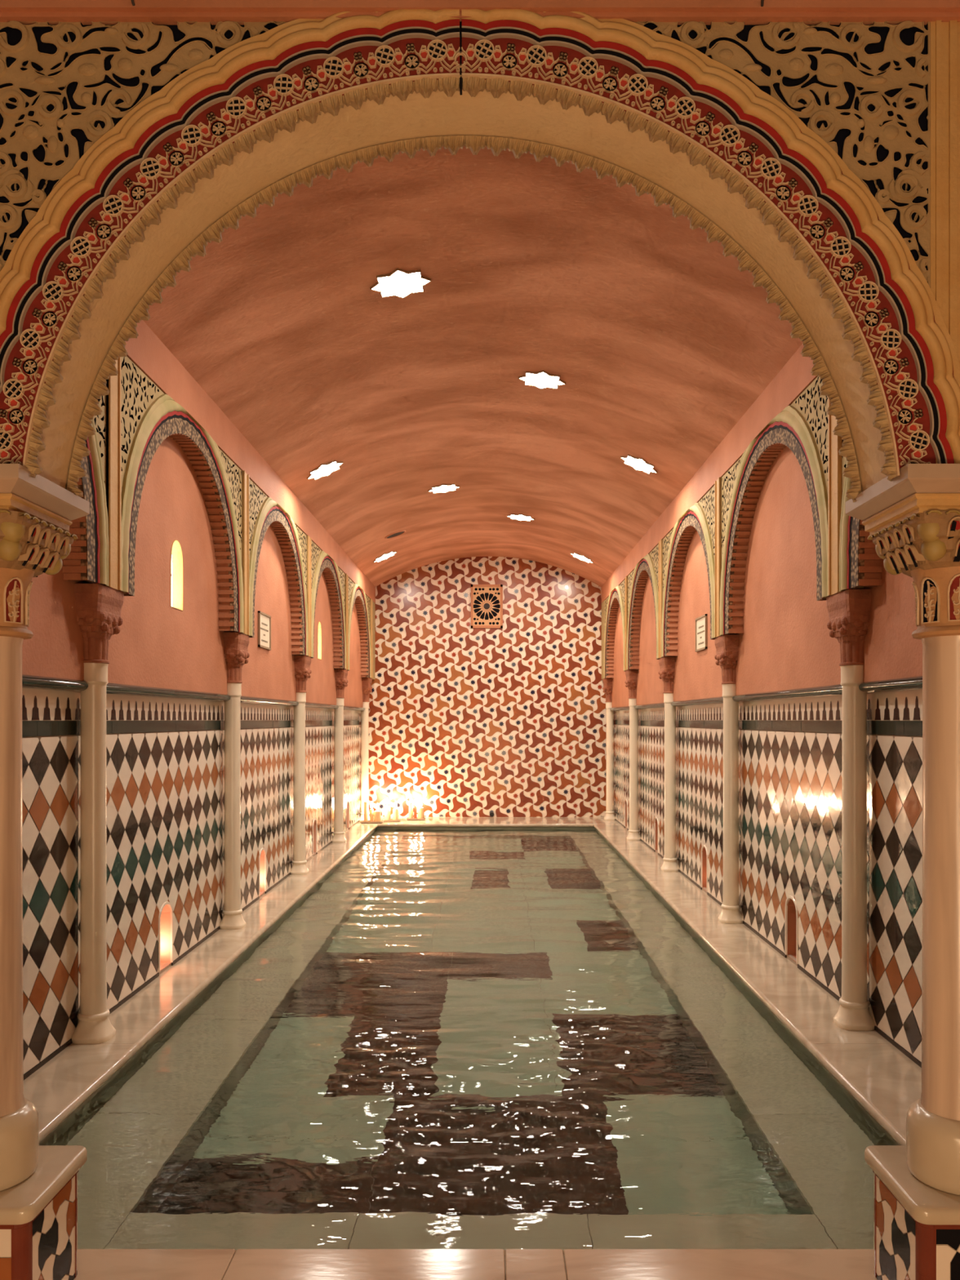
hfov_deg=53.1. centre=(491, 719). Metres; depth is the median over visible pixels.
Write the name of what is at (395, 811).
candle
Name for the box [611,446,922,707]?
wall
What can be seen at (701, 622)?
wall plaque
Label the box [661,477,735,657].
arch
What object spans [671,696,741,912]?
dado
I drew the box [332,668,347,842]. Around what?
wall column
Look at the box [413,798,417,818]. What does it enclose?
candle
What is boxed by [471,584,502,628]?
air vent
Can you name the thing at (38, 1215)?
plinth
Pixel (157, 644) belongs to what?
wall
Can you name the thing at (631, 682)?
wall column
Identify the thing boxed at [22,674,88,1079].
dado
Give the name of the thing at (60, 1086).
marble ledge
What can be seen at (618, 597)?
arch
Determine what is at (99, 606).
wall column
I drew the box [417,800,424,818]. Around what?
candle
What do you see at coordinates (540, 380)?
skylight
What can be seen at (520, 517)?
skylight
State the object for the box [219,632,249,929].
wall column
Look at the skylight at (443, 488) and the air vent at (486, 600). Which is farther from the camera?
the air vent at (486, 600)
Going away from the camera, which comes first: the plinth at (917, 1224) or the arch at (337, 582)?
the plinth at (917, 1224)
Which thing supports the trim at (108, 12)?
attached to the wall
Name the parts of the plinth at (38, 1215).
trim, corner trim, trim, corner trim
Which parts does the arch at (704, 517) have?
moulding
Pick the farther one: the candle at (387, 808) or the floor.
the candle at (387, 808)
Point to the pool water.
(504, 1039)
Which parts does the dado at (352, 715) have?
black skirting, rail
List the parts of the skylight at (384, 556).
glass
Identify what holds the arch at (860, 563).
attached to the wall at (785, 642)
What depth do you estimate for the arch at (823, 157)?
2.40 m
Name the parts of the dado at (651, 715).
rail, black skirting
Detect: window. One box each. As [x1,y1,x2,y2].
[170,539,182,611]
[317,621,321,659]
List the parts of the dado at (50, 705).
black skirting, rail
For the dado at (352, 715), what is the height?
1.685 m
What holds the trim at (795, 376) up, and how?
attached to the wall at (785, 642)
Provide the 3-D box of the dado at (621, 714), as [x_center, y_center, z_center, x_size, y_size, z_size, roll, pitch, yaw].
[1.883,0.657,13.393,0.217,1.685,2.765,0,0,0]
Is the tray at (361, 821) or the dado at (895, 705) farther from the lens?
the tray at (361, 821)
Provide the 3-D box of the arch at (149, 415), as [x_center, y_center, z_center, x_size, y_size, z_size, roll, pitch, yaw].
[-1.831,-1.205,5.809,0.134,1.170,2.432,0,0,0]
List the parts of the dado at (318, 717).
black skirting, rail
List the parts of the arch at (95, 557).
moulding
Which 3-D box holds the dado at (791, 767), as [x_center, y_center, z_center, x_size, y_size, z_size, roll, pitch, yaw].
[1.883,0.657,5.935,0.217,1.685,2.430,0,0,0]
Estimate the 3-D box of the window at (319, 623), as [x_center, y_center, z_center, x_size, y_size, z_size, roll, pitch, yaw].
[-1.925,-0.877,10.600,0.063,0.423,0.230,0,0,0]
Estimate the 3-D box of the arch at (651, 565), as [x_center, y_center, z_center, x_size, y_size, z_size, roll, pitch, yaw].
[1.739,-1.205,10.731,0.134,1.170,2.432,0,0,0]
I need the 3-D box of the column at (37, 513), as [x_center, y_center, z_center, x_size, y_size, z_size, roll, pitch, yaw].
[-1.345,0.294,2.554,0.380,1.840,0.415,0,0,0]
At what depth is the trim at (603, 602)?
14.58 m
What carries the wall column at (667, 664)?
on the marble ledge at (884, 1081)
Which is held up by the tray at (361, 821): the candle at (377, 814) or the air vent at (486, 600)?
the candle at (377, 814)
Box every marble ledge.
[23,823,377,1143]
[357,817,618,826]
[593,823,921,1145]
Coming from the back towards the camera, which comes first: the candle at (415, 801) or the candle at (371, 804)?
the candle at (415, 801)
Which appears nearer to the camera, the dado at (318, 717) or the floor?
the floor
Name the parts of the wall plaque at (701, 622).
panel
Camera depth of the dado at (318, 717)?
10.81 m
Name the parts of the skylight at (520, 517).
glass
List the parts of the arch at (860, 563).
moulding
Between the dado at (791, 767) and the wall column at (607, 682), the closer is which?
the dado at (791, 767)
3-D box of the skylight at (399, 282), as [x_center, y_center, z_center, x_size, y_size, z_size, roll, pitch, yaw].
[-0.515,-2.472,5.452,0.323,0.060,0.326,0,0,22]
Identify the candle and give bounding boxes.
[364,794,368,821]
[369,801,373,821]
[373,803,381,821]
[384,798,390,819]
[392,800,398,819]
[408,794,413,818]
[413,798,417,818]
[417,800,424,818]
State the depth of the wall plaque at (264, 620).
7.98 m
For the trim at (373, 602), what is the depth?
14.56 m
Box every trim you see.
[0,0,959,25]
[124,320,375,603]
[372,600,375,679]
[600,344,817,603]
[601,600,612,679]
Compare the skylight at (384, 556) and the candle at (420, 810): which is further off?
the candle at (420, 810)
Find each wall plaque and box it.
[257,610,271,649]
[695,613,707,652]
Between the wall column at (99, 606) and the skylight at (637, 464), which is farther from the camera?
the skylight at (637, 464)
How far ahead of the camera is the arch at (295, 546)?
8.70 m
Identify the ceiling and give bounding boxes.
[142,146,803,586]
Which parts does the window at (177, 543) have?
glass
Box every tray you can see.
[360,820,383,823]
[381,818,401,822]
[406,817,426,820]
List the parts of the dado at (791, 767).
rail, black skirting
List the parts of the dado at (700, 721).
rail, black skirting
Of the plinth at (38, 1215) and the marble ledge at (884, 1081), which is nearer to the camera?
the plinth at (38, 1215)
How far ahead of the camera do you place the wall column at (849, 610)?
4.67 m
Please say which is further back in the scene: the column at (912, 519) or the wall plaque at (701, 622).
the wall plaque at (701, 622)
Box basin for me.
[39,826,898,1272]
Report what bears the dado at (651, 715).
attached to the wall at (785, 642)
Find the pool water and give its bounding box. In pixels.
[42,828,896,1254]
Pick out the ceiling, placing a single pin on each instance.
(658, 340)
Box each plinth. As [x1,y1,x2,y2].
[0,1145,87,1279]
[864,1145,959,1279]
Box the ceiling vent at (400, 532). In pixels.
[385,530,405,538]
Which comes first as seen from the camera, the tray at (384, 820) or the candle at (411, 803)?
the tray at (384, 820)
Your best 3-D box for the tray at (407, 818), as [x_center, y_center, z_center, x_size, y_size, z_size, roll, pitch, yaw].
[-1.125,1.485,14.400,0.282,0.030,0.162,0,0,0]
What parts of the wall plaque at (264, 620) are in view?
panel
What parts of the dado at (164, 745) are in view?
black skirting, rail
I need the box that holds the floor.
[73,1248,877,1279]
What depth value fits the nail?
2.36 m
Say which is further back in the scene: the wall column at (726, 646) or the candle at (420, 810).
the candle at (420, 810)
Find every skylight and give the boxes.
[306,459,343,479]
[369,267,431,297]
[373,551,396,562]
[427,484,460,493]
[506,513,534,520]
[518,370,565,389]
[570,552,593,563]
[620,454,657,474]
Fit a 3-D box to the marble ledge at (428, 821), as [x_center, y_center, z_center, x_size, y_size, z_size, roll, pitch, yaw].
[-0.046,1.522,14.311,3.860,0.045,0.957,0,0,0]
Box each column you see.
[0,463,89,1191]
[71,583,124,1044]
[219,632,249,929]
[290,655,311,875]
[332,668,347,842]
[359,677,372,821]
[602,678,615,820]
[624,669,640,840]
[658,656,679,871]
[714,634,742,924]
[826,589,875,1031]
[845,463,959,1195]
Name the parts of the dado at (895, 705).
rail, black skirting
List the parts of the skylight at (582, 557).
glass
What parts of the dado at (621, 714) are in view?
rail, black skirting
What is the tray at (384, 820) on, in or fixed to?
on the marble ledge at (428, 821)
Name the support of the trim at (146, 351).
attached to the wall at (157, 644)
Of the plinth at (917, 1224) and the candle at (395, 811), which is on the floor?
the plinth at (917, 1224)
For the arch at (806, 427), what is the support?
attached to the wall at (785, 642)
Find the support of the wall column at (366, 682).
on the marble ledge at (428, 821)
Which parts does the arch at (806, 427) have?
moulding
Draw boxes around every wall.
[22,436,363,707]
[368,556,606,817]
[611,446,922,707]
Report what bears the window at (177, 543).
in the wall at (157, 644)
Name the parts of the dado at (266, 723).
black skirting, rail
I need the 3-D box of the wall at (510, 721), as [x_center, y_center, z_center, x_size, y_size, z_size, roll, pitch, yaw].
[-0.046,-0.500,14.878,4.020,4.600,0.204,0,0,0]
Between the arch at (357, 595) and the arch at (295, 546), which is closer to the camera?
the arch at (295, 546)
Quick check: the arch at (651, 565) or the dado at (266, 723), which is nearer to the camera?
the dado at (266, 723)
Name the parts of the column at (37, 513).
abacus moulding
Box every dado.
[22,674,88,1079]
[77,682,231,1022]
[222,695,298,917]
[291,702,338,864]
[332,706,369,835]
[609,706,639,834]
[634,702,677,862]
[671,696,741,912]
[732,684,870,1009]
[858,675,922,1067]
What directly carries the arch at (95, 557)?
attached to the wall at (157, 644)
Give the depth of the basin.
5.84 m
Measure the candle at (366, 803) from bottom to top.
0.412 m
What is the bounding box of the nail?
[760,0,764,6]
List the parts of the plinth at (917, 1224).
corner trim, trim, corner trim, trim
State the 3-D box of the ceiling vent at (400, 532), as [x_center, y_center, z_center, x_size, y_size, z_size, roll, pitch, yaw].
[-1.197,-2.309,11.980,0.264,0.103,0.220,0,0,0]
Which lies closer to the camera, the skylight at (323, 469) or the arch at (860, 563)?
the arch at (860, 563)
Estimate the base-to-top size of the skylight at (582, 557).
0.145 m
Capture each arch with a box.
[0,8,959,502]
[62,356,121,590]
[119,355,248,635]
[248,478,311,657]
[311,541,348,669]
[346,577,372,678]
[603,575,627,678]
[626,538,662,670]
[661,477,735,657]
[719,376,863,635]
[838,440,881,591]
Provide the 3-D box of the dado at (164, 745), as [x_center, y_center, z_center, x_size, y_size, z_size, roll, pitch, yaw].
[-1.974,0.657,5.745,0.217,1.685,2.430,0,0,0]
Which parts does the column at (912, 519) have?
abacus moulding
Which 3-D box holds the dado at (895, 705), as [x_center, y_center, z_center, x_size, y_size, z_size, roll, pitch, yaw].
[1.829,0.657,3.720,0.111,1.685,2.000,0,0,0]
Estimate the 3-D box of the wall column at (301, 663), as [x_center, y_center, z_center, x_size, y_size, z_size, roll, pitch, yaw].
[-1.876,0.440,9.390,0.200,2.120,0.320,0,0,0]

